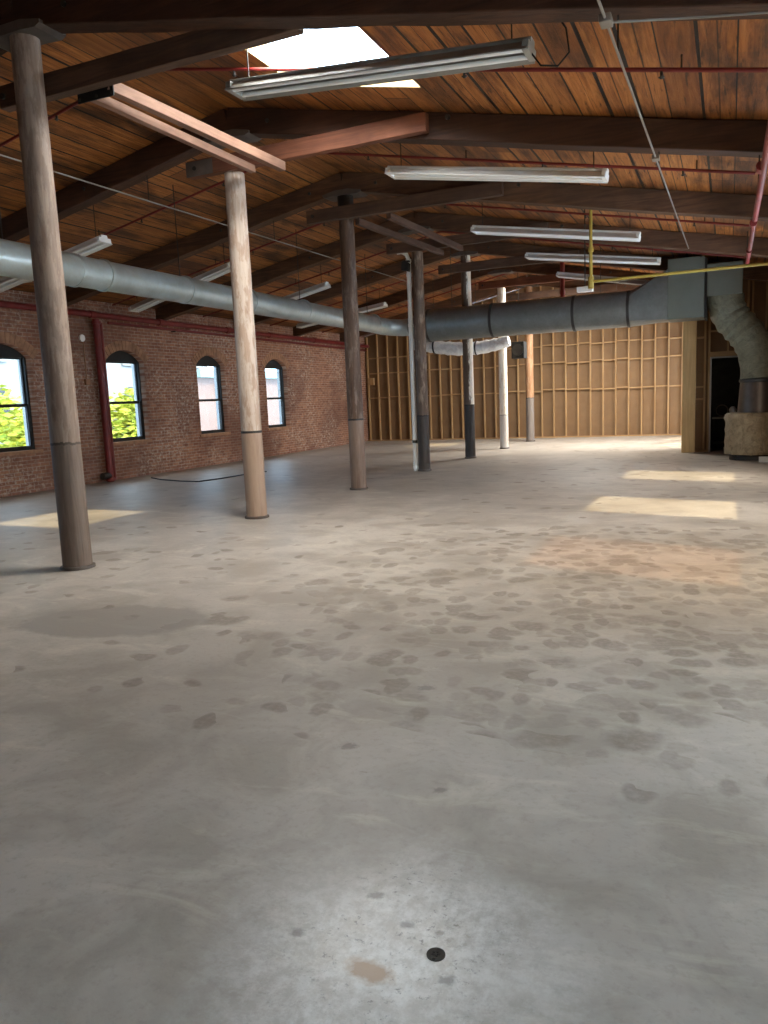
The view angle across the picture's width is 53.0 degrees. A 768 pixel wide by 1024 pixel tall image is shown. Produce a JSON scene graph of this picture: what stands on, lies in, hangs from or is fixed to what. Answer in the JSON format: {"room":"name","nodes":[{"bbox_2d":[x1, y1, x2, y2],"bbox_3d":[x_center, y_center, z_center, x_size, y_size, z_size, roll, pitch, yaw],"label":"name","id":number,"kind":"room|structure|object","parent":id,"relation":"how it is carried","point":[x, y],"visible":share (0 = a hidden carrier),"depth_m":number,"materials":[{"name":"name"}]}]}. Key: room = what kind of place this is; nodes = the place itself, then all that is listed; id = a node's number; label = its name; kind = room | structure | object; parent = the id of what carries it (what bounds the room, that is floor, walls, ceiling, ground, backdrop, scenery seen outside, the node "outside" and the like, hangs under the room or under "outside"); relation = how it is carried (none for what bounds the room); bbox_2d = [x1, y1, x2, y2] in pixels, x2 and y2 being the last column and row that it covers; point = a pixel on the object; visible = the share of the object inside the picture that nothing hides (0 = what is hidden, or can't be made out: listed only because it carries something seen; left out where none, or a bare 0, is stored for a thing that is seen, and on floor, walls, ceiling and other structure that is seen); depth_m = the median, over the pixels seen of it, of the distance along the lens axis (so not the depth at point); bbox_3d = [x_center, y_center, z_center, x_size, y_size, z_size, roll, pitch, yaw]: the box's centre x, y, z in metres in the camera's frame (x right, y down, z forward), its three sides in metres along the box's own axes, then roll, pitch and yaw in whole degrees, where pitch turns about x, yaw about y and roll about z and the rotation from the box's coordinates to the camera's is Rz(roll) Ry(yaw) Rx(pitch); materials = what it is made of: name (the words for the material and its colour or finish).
{"room":"empty warehouse","nodes":[
{"label":"empty warehouse","id":0,"kind":"room"},
{"bbox_2d":[0,359,207,443],"bbox_3d":[-20.181,-8.277,40.928,3.150,17.350,32.400,1,9,24],"label":"sky","id":1,"kind":"structure","parent":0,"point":[119,375],"depth_m":46.27,"materials":[{"name":"white"}]},
{"bbox_2d":[0,289,368,497],"bbox_3d":[-6.723,-2.438,15.804,0.340,3.864,29.810,1,9,24],"label":"wall","id":2,"kind":"structure","parent":0,"point":[315,391],"depth_m":18.90,"materials":[{"name":"red brick"}]},
{"bbox_2d":[0,332,43,456],"bbox_3d":[-7.237,-2.228,14.623,0.370,2.309,1.600,1,9,24],"label":"window","id":3,"kind":"structure","parent":2,"relation":"in","point":[6,352],"depth_m":15.02,"materials":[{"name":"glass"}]},
{"bbox_2d":[79,334,84,341],"bbox_3d":[-6.330,-3.648,16.167,0.035,0.150,0.150,1,9,24],"label":"wall sensor","id":4,"kind":"object","parent":2,"relation":"attached to","point":[81,337],"visible":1,"depth_m":16.15,"materials":[{"name":"white plastic"}]},
{"bbox_2d":[83,342,89,384],"bbox_3d":[-6.293,-3.132,16.257,0.050,0.890,0.120,1,9,24],"label":"outlet box","id":5,"kind":"object","parent":2,"relation":"attached to","point":[86,381],"visible":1,"depth_m":16.26,"materials":[{"name":"metal"}]},
{"bbox_2d":[105,341,152,445],"bbox_3d":[-5.942,-2.701,17.511,0.370,2.309,1.600,1,9,24],"label":"window","id":6,"kind":"structure","parent":2,"relation":"in","point":[112,356],"depth_m":17.74,"materials":[{"name":"glass"}]},
{"bbox_2d":[191,347,230,436],"bbox_3d":[-4.660,-3.169,20.372,0.370,2.309,1.600,1,9,24],"label":"window","id":7,"kind":"structure","parent":2,"relation":"in","point":[199,358],"depth_m":20.63,"materials":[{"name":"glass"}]},
{"bbox_2d":[107,321,366,350],"bbox_3d":[-3.353,-5.053,22.691,0.120,0.121,13.140,1,9,24],"label":"sprinkler feed","id":8,"kind":"object","parent":2,"relation":"attached to","point":[108,322],"visible":0.85,"depth_m":19.78,"materials":[{"name":"red paint"}]},
{"bbox_2d":[261,352,291,430],"bbox_3d":[-3.354,-3.647,23.287,0.370,2.309,1.600,1,9,24],"label":"window","id":9,"kind":"structure","parent":2,"relation":"in","point":[267,363],"depth_m":23.64,"materials":[{"name":"glass"}]},
{"bbox_2d":[0,435,767,1023],"bbox_3d":[-0.438,-0.225,13.211,14.340,0.300,30.560,1,9,24],"label":"floor","id":10,"kind":"structure","parent":0,"point":[504,712],"depth_m":3.41,"materials":[{"name":"concrete"}]},
{"bbox_2d":[9,33,95,570],"bbox_3d":[-3.106,-1.847,7.228,0.329,4.845,0.329,1,9,24],"label":"timber post","id":11,"kind":"object","parent":10,"relation":"on","point":[31,106],"visible":1,"depth_m":7.12,"materials":[{"name":"brown wood"}]},
{"bbox_2d":[0,29,303,111],"bbox_3d":[-2.013,-3.885,6.612,3.520,0.206,0.131,1,9,24],"label":"beam","id":12,"kind":"structure","parent":11,"relation":"attached to","point":[191,47],"depth_m":6.57,"materials":[{"name":"wood"}]},
{"bbox_2d":[77,85,114,103],"bbox_3d":[-2.606,-3.781,6.978,0.420,0.100,0.025,1,9,24],"label":"bracket","id":13,"kind":"object","parent":12,"relation":"attached to","point":[100,93],"visible":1,"depth_m":6.97,"materials":[{"name":"black metal"}]},
{"bbox_2d":[91,97,255,172],"bbox_3d":[-2.168,-4.021,8.261,0.084,0.088,2.755,1,9,24],"label":"beam","id":14,"kind":"structure","parent":12,"relation":"attached to","point":[109,103],"depth_m":8.08,"materials":[{"name":"brown wood"}]},
{"bbox_2d":[107,83,285,171],"bbox_3d":[-1.861,-4.005,8.124,0.093,0.158,2.763,2,9,27],"label":"beam","id":15,"kind":"structure","parent":12,"relation":"attached to","point":[123,92],"depth_m":7.89,"materials":[{"name":"brown wood"}]},
{"bbox_2d":[91,319,116,481],"bbox_3d":[-6.027,-2.371,16.562,0.216,3.455,0.480,1,9,24],"label":"sprinkler riser","id":16,"kind":"object","parent":10,"relation":"on","point":[110,476],"visible":1,"depth_m":16.56,"materials":[{"name":"red paint"}]},
{"bbox_2d":[100,472,111,479],"bbox_3d":[-6.002,-0.782,16.672,0.140,0.140,0.230,1,9,24],"label":"outlet","id":17,"kind":"object","parent":16,"relation":"attached to","point":[108,476],"depth_m":16.61,"materials":[{"name":"metal"}]},
{"bbox_2d":[151,471,266,481],"bbox_3d":[-3.825,-0.739,16.624,2.565,0.028,1.575,-4,8,-8],"label":"cable","id":18,"kind":"object","parent":10,"relation":"on","point":[265,471],"visible":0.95,"depth_m":16.32,"materials":[{"name":"black rubber"}]},
{"bbox_2d":[224,171,268,518],"bbox_3d":[-1.811,-2.112,10.127,0.329,4.430,0.329,1,9,24],"label":"timber post","id":19,"kind":"object","parent":10,"relation":"on","point":[236,206],"visible":1,"depth_m":10.02,"materials":[{"name":"wood"}]},
{"bbox_2d":[186,111,449,179],"bbox_3d":[-0.891,-4.357,9.194,3.589,0.206,0.126,1,9,25],"label":"beam","id":20,"kind":"structure","parent":19,"relation":"on","point":[415,124],"depth_m":9.03,"materials":[{"name":"wood"}]},
{"bbox_2d":[337,195,367,489],"bbox_3d":[-0.534,-2.787,12.968,0.322,4.845,0.322,1,9,24],"label":"timber post","id":21,"kind":"object","parent":10,"relation":"on","point":[346,227],"visible":0.91,"depth_m":12.88,"materials":[{"name":"wood"}]},
{"bbox_2d":[306,181,520,224],"bbox_3d":[0.373,-4.818,12.005,3.579,0.204,0.131,1,9,24],"label":"beam","id":22,"kind":"structure","parent":21,"relation":"attached to","point":[496,188],"depth_m":11.96,"materials":[{"name":"wood"}]},
{"bbox_2d":[355,218,443,255],"bbox_3d":[0.359,-4.899,13.823,0.084,0.160,3.171,2,9,30],"label":"beam","id":23,"kind":"structure","parent":22,"relation":"attached to","point":[360,222],"depth_m":13.54,"materials":[{"name":"brown wood"}]},
{"bbox_2d":[386,213,462,250],"bbox_3d":[0.790,-4.919,13.626,0.084,0.140,3.155,2,9,27],"label":"beam","id":24,"kind":"structure","parent":22,"relation":"attached to","point":[392,217],"depth_m":13.33,"materials":[{"name":"brown wood"}]},
{"bbox_2d":[400,253,418,470],"bbox_3d":[0.497,-3.089,15.959,0.285,4.500,0.109,-1,8,11],"label":"drain pipe","id":25,"kind":"object","parent":10,"relation":"on","point":[409,274],"visible":0.96,"depth_m":15.92,"materials":[{"name":"white plastic"}]},
{"bbox_2d":[401,260,410,271],"bbox_3d":[0.442,-4.962,15.560,0.167,0.218,0.150,1,9,24],"label":"floodlight","id":26,"kind":"object","parent":25,"relation":"attached to","point":[405,266],"visible":1,"depth_m":15.50,"materials":[{"name":"black paint"}]},
{"bbox_2d":[411,251,431,471],"bbox_3d":[0.761,-3.052,15.868,0.293,4.430,0.293,1,9,24],"label":"timber post","id":27,"kind":"object","parent":10,"relation":"on","point":[417,256],"visible":1,"depth_m":15.78,"materials":[{"name":"brown wood"}]},
{"bbox_2d":[386,222,562,254],"bbox_3d":[1.683,-5.297,14.930,3.582,0.206,0.129,1,9,25],"label":"beam","id":28,"kind":"structure","parent":27,"relation":"attached to","point":[467,238],"depth_m":14.98,"materials":[{"name":"wood"}]},
{"bbox_2d":[426,947,444,961],"bbox_3d":[0.141,1.204,2.101,0.052,0.005,0.052,1,9,24],"label":"floor drain","id":29,"kind":"object","parent":10,"relation":"on","point":[435,954],"visible":1,"depth_m":2.10,"materials":[{"name":"metal"}]},
{"bbox_2d":[461,255,476,458],"bbox_3d":[2.039,-3.727,18.708,0.298,4.845,0.298,1,9,24],"label":"timber post","id":30,"kind":"object","parent":10,"relation":"on","point":[469,413],"visible":0.8,"depth_m":18.68,"materials":[{"name":"wood"}]},
{"bbox_2d":[438,249,588,274],"bbox_3d":[2.945,-5.757,17.745,3.580,0.205,0.130,1,9,24],"label":"beam","id":31,"kind":"structure","parent":30,"relation":"attached to","point":[518,260],"depth_m":17.89,"materials":[{"name":"wood"}]},
{"bbox_2d":[497,288,508,448],"bbox_3d":[3.334,-3.992,21.608,0.281,4.430,0.281,1,9,24],"label":"timber post","id":32,"kind":"object","parent":10,"relation":"on","point":[503,391],"visible":0.77,"depth_m":21.61,"materials":[{"name":"white wood"}]},
{"bbox_2d":[478,269,610,289],"bbox_3d":[4.256,-6.237,20.671,3.582,0.206,0.127,1,9,25],"label":"beam","id":33,"kind":"structure","parent":32,"relation":"on","point":[551,278],"depth_m":20.83,"materials":[{"name":"wood"}]},
{"bbox_2d":[524,286,534,441],"bbox_3d":[4.611,-4.667,24.448,0.305,4.845,0.305,1,9,24],"label":"timber post","id":34,"kind":"object","parent":10,"relation":"on","point":[530,436],"visible":0.76,"depth_m":24.46,"materials":[{"name":"wood"}]},
{"bbox_2d":[507,284,625,300],"bbox_3d":[5.517,-6.698,23.485,3.580,0.205,0.131,1,9,24],"label":"beam","id":35,"kind":"structure","parent":34,"relation":"attached to","point":[609,287],"depth_m":23.59,"materials":[{"name":"wood"}]},
{"bbox_2d":[681,321,696,452],"bbox_3d":[7.027,-3.453,17.742,0.290,4.160,0.190,1,9,24],"label":"timber post","id":36,"kind":"object","parent":10,"relation":"on","point":[689,327],"visible":0.56,"depth_m":17.74,"materials":[{"name":"brown wood"}]},
{"bbox_2d":[712,416,724,450],"bbox_3d":[8.094,-1.863,18.250,0.610,0.780,0.400,1,9,24],"label":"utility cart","id":37,"kind":"object","parent":10,"relation":"on","point":[713,418],"visible":0.47,"depth_m":18.18,"materials":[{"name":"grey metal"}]},
{"bbox_2d":[712,441,723,443],"bbox_3d":[8.103,-1.655,18.280,0.610,0.040,0.400,1,9,24],"label":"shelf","id":38,"kind":"object","parent":37,"relation":"attached to","point":[713,442],"depth_m":18.20,"materials":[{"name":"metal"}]},
{"bbox_2d":[729,406,735,411],"bbox_3d":[8.167,-2.354,18.059,0.160,0.240,0.160,1,9,24],"label":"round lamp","id":39,"kind":"object","parent":37,"relation":"on","point":[732,409],"visible":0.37,"depth_m":18.00,"materials":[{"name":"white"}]},
{"bbox_2d":[724,382,767,460],"bbox_3d":[7.475,-1.850,15.649,1.062,1.552,1.056,1,9,24],"label":"handler","id":40,"kind":"object","parent":10,"relation":"on","point":[746,429],"visible":0.97,"depth_m":15.32,"materials":[{"name":"brown metal"}]},
{"bbox_2d":[707,261,767,382],"bbox_3d":[7.259,-3.818,15.584,1.367,2.380,0.871,1,9,24],"label":"duct","id":41,"kind":"object","parent":40,"relation":"on","point":[729,312],"visible":1,"depth_m":15.37,"materials":[{"name":"grey metal"}]},
{"bbox_2d":[759,456,767,461],"bbox_3d":[7.484,-1.019,14.938,0.400,0.110,0.080,1,9,24],"label":"board offcut","id":42,"kind":"object","parent":10,"relation":"on","point":[763,458],"visible":1,"depth_m":14.96,"materials":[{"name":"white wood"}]},
{"bbox_2d":[0,19,767,336],"bbox_3d":[-0.659,-4.838,12.610,14.440,1.506,30.260,1,9,24],"label":"ceiling","id":43,"kind":"structure","parent":0,"point":[87,138],"depth_m":9.36,"materials":[{"name":"brown wood"}]},
{"bbox_2d":[0,277,28,292],"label":"fluorescent light","id":44,"kind":"object","parent":43,"relation":"hanging from","point":[6,283],"depth_m":12.04,"materials":[{"name":"white metal"}]},
{"bbox_2d":[64,205,112,255],"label":"fluorescent light","id":45,"kind":"object","parent":43,"relation":"hanging from","point":[93,245],"depth_m":11.23,"materials":[{"name":"white metal"}]},
{"bbox_2d":[128,296,165,312],"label":"fluorescent light","id":46,"kind":"object","parent":43,"relation":"hanging from","point":[147,303],"depth_m":15.36,"materials":[{"name":"white metal"}]},
{"bbox_2d":[0,185,408,335],"bbox_3d":[-2.497,-4.162,12.582,0.833,1.808,13.923,1,9,24],"label":"duct","id":47,"kind":"object","parent":43,"relation":"hanging from","point":[103,275],"visible":0.83,"depth_m":11.35,"materials":[{"name":"metal"}]},
{"bbox_2d":[192,258,229,281],"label":"fluorescent light","id":48,"kind":"object","parent":43,"relation":"hanging from","point":[207,276],"depth_m":14.58,"materials":[{"name":"white metal"}]},
{"bbox_2d":[254,264,330,314],"bbox_3d":[-2.384,-5.104,17.683,2.501,1.134,0.290,1,9,24],"label":"fluorescent light","id":49,"kind":"object","parent":43,"relation":"hanging from","point":[325,285],"visible":0.48,"depth_m":17.35,"materials":[{"name":"white metal"}]},
{"bbox_2d":[296,322,317,327],"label":"fluorescent light","id":50,"kind":"object","parent":43,"relation":"hanging from","point":[301,325],"depth_m":21.14,"materials":[{"name":"white metal"}]},
{"bbox_2d":[244,44,420,87],"bbox_3d":[-0.608,-4.456,7.376,1.520,0.508,1.660,1,9,24],"label":"window","id":51,"kind":"structure","parent":43,"relation":"attached to","point":[265,54],"depth_m":7.87,"materials":[{"name":"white glass"}]},
{"bbox_2d":[358,291,387,312],"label":"fluorescent light","id":52,"kind":"object","parent":43,"relation":"hanging from","point":[360,310],"depth_m":20.25,"materials":[{"name":"white metal"}]},
{"bbox_2d":[224,24,535,100],"bbox_3d":[-0.119,-3.774,6.083,2.598,0.856,0.290,1,9,24],"label":"fluorescent light","id":53,"kind":"object","parent":43,"relation":"hanging from","point":[511,52],"visible":0.94,"depth_m":6.05,"materials":[{"name":"grey metal"}]},
{"bbox_2d":[532,22,569,66],"bbox_3d":[1.193,-3.448,5.550,0.283,0.462,0.042,0,9,18],"label":"power cable","id":54,"kind":"object","parent":53,"relation":"hanging from","point":[563,24],"visible":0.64,"depth_m":5.56,"materials":[{"name":"black rubber"}]},
{"bbox_2d":[0,107,767,241],"bbox_3d":[-1.832,-4.236,9.789,13.557,1.648,0.300,1,9,24],"label":"ceiling beam","id":55,"kind":"structure","parent":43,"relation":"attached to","point":[702,137],"depth_m":8.50,"materials":[{"name":"wood"}]},
{"bbox_2d":[0,0,767,55],"bbox_3d":[-3.120,-3.766,6.920,13.565,1.652,0.300,1,9,24],"label":"ceiling beam","id":56,"kind":"structure","parent":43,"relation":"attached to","point":[50,21],"depth_m":5.70,"materials":[{"name":"wood"}]},
{"bbox_2d":[0,54,767,147],"bbox_3d":[-2.788,-4.059,8.363,12.497,1.317,0.056,1,9,24],"label":"branch","id":57,"kind":"object","parent":43,"relation":"hanging from","point":[661,70],"visible":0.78,"depth_m":6.50,"materials":[{"name":"red paint"}]},
{"bbox_2d":[322,274,504,332],"bbox_3d":[3.643,-6.409,22.713,12.497,1.317,0.056,1,9,24],"label":"branch","id":58,"kind":"object","parent":43,"relation":"hanging from","point":[501,274],"visible":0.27,"depth_m":23.60,"materials":[{"name":"red paint"}]},
{"bbox_2d":[65,172,767,305],"bbox_3d":[-0.547,-4.704,12.660,13.566,1.647,0.300,1,9,24],"label":"ceiling beam","id":59,"kind":"structure","parent":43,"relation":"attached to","point":[356,184],"depth_m":11.75,"materials":[{"name":"wood"}]},
{"bbox_2d":[0,300,368,347],"bbox_3d":[-5.139,-4.503,18.429,0.156,0.205,22.440,1,9,24],"label":"pipe","id":60,"kind":"object","parent":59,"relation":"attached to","point":[4,304],"visible":0.83,"depth_m":18.07,"materials":[{"name":"metal"}]},
{"bbox_2d":[597,0,767,248],"bbox_3d":[3.791,-3.548,8.025,1.736,0.417,11.400,1,9,24],"label":"conduit","id":61,"kind":"object","parent":59,"relation":"attached to","point":[606,21],"visible":1,"depth_m":4.55,"materials":[{"name":"metal"}]},
{"bbox_2d":[98,150,755,234],"bbox_3d":[-1.502,-4.529,11.233,12.497,1.317,0.056,1,9,24],"label":"branch","id":62,"kind":"object","parent":43,"relation":"hanging from","point":[683,170],"visible":0.68,"depth_m":9.89,"materials":[{"name":"red paint"}]},
{"bbox_2d":[112,199,748,305],"bbox_3d":[-0.216,-4.999,14.103,12.497,1.317,0.056,1,9,24],"label":"branch","id":63,"kind":"object","parent":43,"relation":"hanging from","point":[462,205],"visible":0.71,"depth_m":12.81,"materials":[{"name":"red paint"}]},
{"bbox_2d":[155,212,767,319],"bbox_3d":[0.742,-5.173,15.529,13.566,1.647,0.300,1,9,24],"label":"ceiling beam","id":64,"kind":"structure","parent":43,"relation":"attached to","point":[657,239],"depth_m":14.95,"materials":[{"name":"wood"}]},
{"bbox_2d":[0,154,406,281],"bbox_3d":[-2.172,-4.717,12.610,0.021,0.382,13.400,1,9,24],"label":"conduit","id":65,"kind":"object","parent":64,"relation":"hanging from","point":[0,154],"visible":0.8,"depth_m":10.76,"materials":[{"name":"metal"}]},
{"bbox_2d":[414,278,510,355],"bbox_3d":[2.056,-5.561,21.381,2.914,2.451,0.392,1,9,24],"label":"flexible duct","id":66,"kind":"object","parent":43,"relation":"hanging from","point":[486,346],"visible":0.7,"depth_m":21.31,"materials":[{"name":"metal"}]},
{"bbox_2d":[270,255,660,325],"bbox_3d":[2.356,-5.939,19.843,12.497,1.317,0.056,1,9,24],"label":"branch","id":67,"kind":"object","parent":43,"relation":"hanging from","point":[480,255],"visible":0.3,"depth_m":20.76,"materials":[{"name":"red paint"}]},
{"bbox_2d":[202,231,744,316],"bbox_3d":[1.070,-5.469,16.973,12.497,1.317,0.056,1,9,24],"label":"branch","id":68,"kind":"object","parent":43,"relation":"hanging from","point":[612,246],"visible":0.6,"depth_m":15.80,"materials":[{"name":"red paint"}]},
{"bbox_2d":[293,263,654,335],"bbox_3d":[3.311,-6.118,21.270,13.565,1.650,0.300,1,9,24],"label":"ceiling beam","id":69,"kind":"structure","parent":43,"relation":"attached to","point":[443,283],"depth_m":21.45,"materials":[{"name":"wood"}]},
{"bbox_2d":[339,274,639,341],"bbox_3d":[4.599,-6.583,24.140,13.558,1.649,0.300,1,9,24],"label":"ceiling beam","id":70,"kind":"structure","parent":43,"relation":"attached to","point":[480,294],"depth_m":24.53,"materials":[{"name":"wood"}]},
{"bbox_2d":[384,143,608,182],"bbox_3d":[1.259,-4.184,9.000,2.637,0.973,0.290,1,9,24],"label":"fluorescent light","id":71,"kind":"object","parent":43,"relation":"hanging from","point":[456,173],"visible":0.96,"depth_m":8.96,"materials":[{"name":"white metal"}]},
{"bbox_2d":[233,241,767,324],"bbox_3d":[2.021,-5.644,18.402,13.561,1.646,0.300,1,9,24],"label":"ceiling beam","id":72,"kind":"structure","parent":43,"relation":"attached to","point":[504,249],"depth_m":18.04,"materials":[{"name":"wood"}]},
{"bbox_2d":[511,290,526,358],"bbox_3d":[3.794,-5.661,21.748,0.360,2.612,0.400,1,9,24],"label":"box","id":73,"kind":"object","parent":43,"relation":"hanging from","point":[518,349],"visible":0.94,"depth_m":21.74,"materials":[{"name":"black paint"}]},
{"bbox_2d":[512,344,522,355],"bbox_3d":[3.762,-4.569,21.731,0.320,0.320,0.020,1,9,24],"label":"grille","id":74,"kind":"object","parent":73,"relation":"attached to","point":[517,349],"depth_m":21.72,"materials":[{"name":"metal"}]},
{"bbox_2d":[407,247,668,341],"bbox_3d":[3.284,-5.169,17.315,5.870,2.330,0.840,1,9,24],"label":"duct","id":75,"kind":"object","parent":43,"relation":"hanging from","point":[646,304],"visible":0.9,"depth_m":16.94,"materials":[{"name":"metal"}]},
{"bbox_2d":[667,256,707,322],"bbox_3d":[6.327,-4.604,16.044,0.745,1.220,0.880,1,9,24],"label":"duct plenum","id":76,"kind":"object","parent":75,"relation":"attached to","point":[687,293],"visible":0.99,"depth_m":15.67,"materials":[{"name":"grey metal"}]},
{"bbox_2d":[470,205,640,241],"bbox_3d":[2.613,-4.603,11.925,2.597,1.072,0.290,1,9,24],"label":"fluorescent light","id":77,"kind":"object","parent":43,"relation":"hanging from","point":[610,235],"visible":0.97,"depth_m":11.91,"materials":[{"name":"white metal"}]},
{"bbox_2d":[560,262,564,296],"bbox_3d":[4.493,-5.752,19.426,0.133,1.238,0.140,1,9,24],"label":"pipe","id":78,"kind":"object","parent":43,"relation":"hanging from","point":[562,280],"visible":0.6,"depth_m":19.39,"materials":[{"name":"red metal"}]},
{"bbox_2d":[577,209,593,292],"bbox_3d":[3.353,-4.365,12.868,0.260,1.348,0.130,1,9,24],"label":"emergency light","id":79,"kind":"object","parent":43,"relation":"hanging from","point":[582,289],"visible":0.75,"depth_m":12.90,"materials":[{"name":"white plastic"}]},
{"bbox_2d":[525,248,660,264],"bbox_3d":[3.932,-5.073,14.636,2.505,0.975,0.290,1,9,24],"label":"fluorescent light","id":80,"kind":"object","parent":43,"relation":"hanging from","point":[652,260],"visible":0.85,"depth_m":14.60,"materials":[{"name":"white metal"}]},
{"bbox_2d":[556,272,649,285],"bbox_3d":[5.054,-5.570,17.653,2.190,0.978,0.290,1,9,24],"label":"fluorescent light","id":81,"kind":"object","parent":43,"relation":"hanging from","point":[577,276],"visible":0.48,"depth_m":17.68,"materials":[{"name":"white metal"}]},
{"bbox_2d":[745,121,767,267],"bbox_3d":[4.367,-3.699,9.071,0.108,0.636,8.201,1,9,24],"label":"sprinkler","id":82,"kind":"object","parent":43,"relation":"hanging from","point":[761,166],"visible":0.94,"depth_m":7.69,"materials":[{"name":"red paint"}]},
{"bbox_2d":[365,286,682,440],"bbox_3d":[5.457,-5.118,26.106,13.440,5.190,0.130,1,9,24],"label":"wall","id":83,"kind":"structure","parent":0,"point":[624,381],"depth_m":26.11,"materials":[{"name":"brown wood"}]},
{"bbox_2d":[368,378,374,384],"bbox_3d":[-0.459,-4.862,28.766,0.200,0.260,0.130,1,9,24],"label":"box","id":84,"kind":"object","parent":83,"relation":"attached to","point":[371,380],"visible":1,"depth_m":28.71,"materials":[{"name":"brown wood"}]},
{"bbox_2d":[695,279,767,451],"bbox_3d":[8.124,-3.518,18.076,1.980,4.100,1.300,1,9,24],"label":"wall","id":85,"kind":"structure","parent":0,"point":[725,377],"depth_m":17.91,"materials":[{"name":"wood"}]},
{"bbox_2d":[709,356,737,451],"bbox_3d":[7.875,-2.474,17.698,0.745,2.165,0.132,1,9,24],"label":"trim","id":86,"kind":"structure","parent":85,"relation":"attached to","point":[711,358],"depth_m":17.75,"materials":[{"name":"brown wood"}]},
{"bbox_3d":[5.812,-2.147,10.235,0.220,3.828,29.810,1,9,24],"label":"wall","id":87,"kind":"structure","parent":0,"visible":0},
{"bbox_2d":[588,210,767,288],"bbox_3d":[4.398,-4.014,10.889,2.970,1.392,0.084,1,9,24],"label":"gas pipe","id":88,"kind":"object","parent":87,"relation":"attached to","point":[591,281],"visible":0.88,"depth_m":11.29,"materials":[{"name":"yellow metal"}]},
{"label":"outside","id":89,"kind":"structure","parent":0,"visible":0},
{"bbox_3d":[-26.489,-2.829,66.807,77.220,0.300,120.000,1,9,24],"label":"ground","id":90,"kind":"structure","parent":89,"visible":0},
{"bbox_2d":[0,384,25,447],"bbox_3d":[-11.493,-0.461,22.363,3.691,6.496,3.697,1,9,24],"label":"street tree","id":91,"kind":"object","parent":90,"relation":"on","point":[13,438],"visible":0.26,"depth_m":21.89,"materials":[{"name":"green plant"}]},
{"bbox_2d":[109,388,136,437],"bbox_3d":[-9.129,-1.409,28.640,2.998,6.375,2.883,1,9,24],"label":"street tree","id":92,"kind":"object","parent":90,"relation":"on","point":[125,415],"visible":0.23,"depth_m":27.65,"materials":[{"name":"green plant"}]},
{"bbox_2d":[197,370,279,430],"bbox_3d":[-6.466,-4.729,47.330,3.150,7.350,18.800,1,9,24],"label":"building","id":93,"kind":"structure","parent":90,"relation":"on","point":[205,378],"depth_m":39.16,"materials":[{"name":"brick"}]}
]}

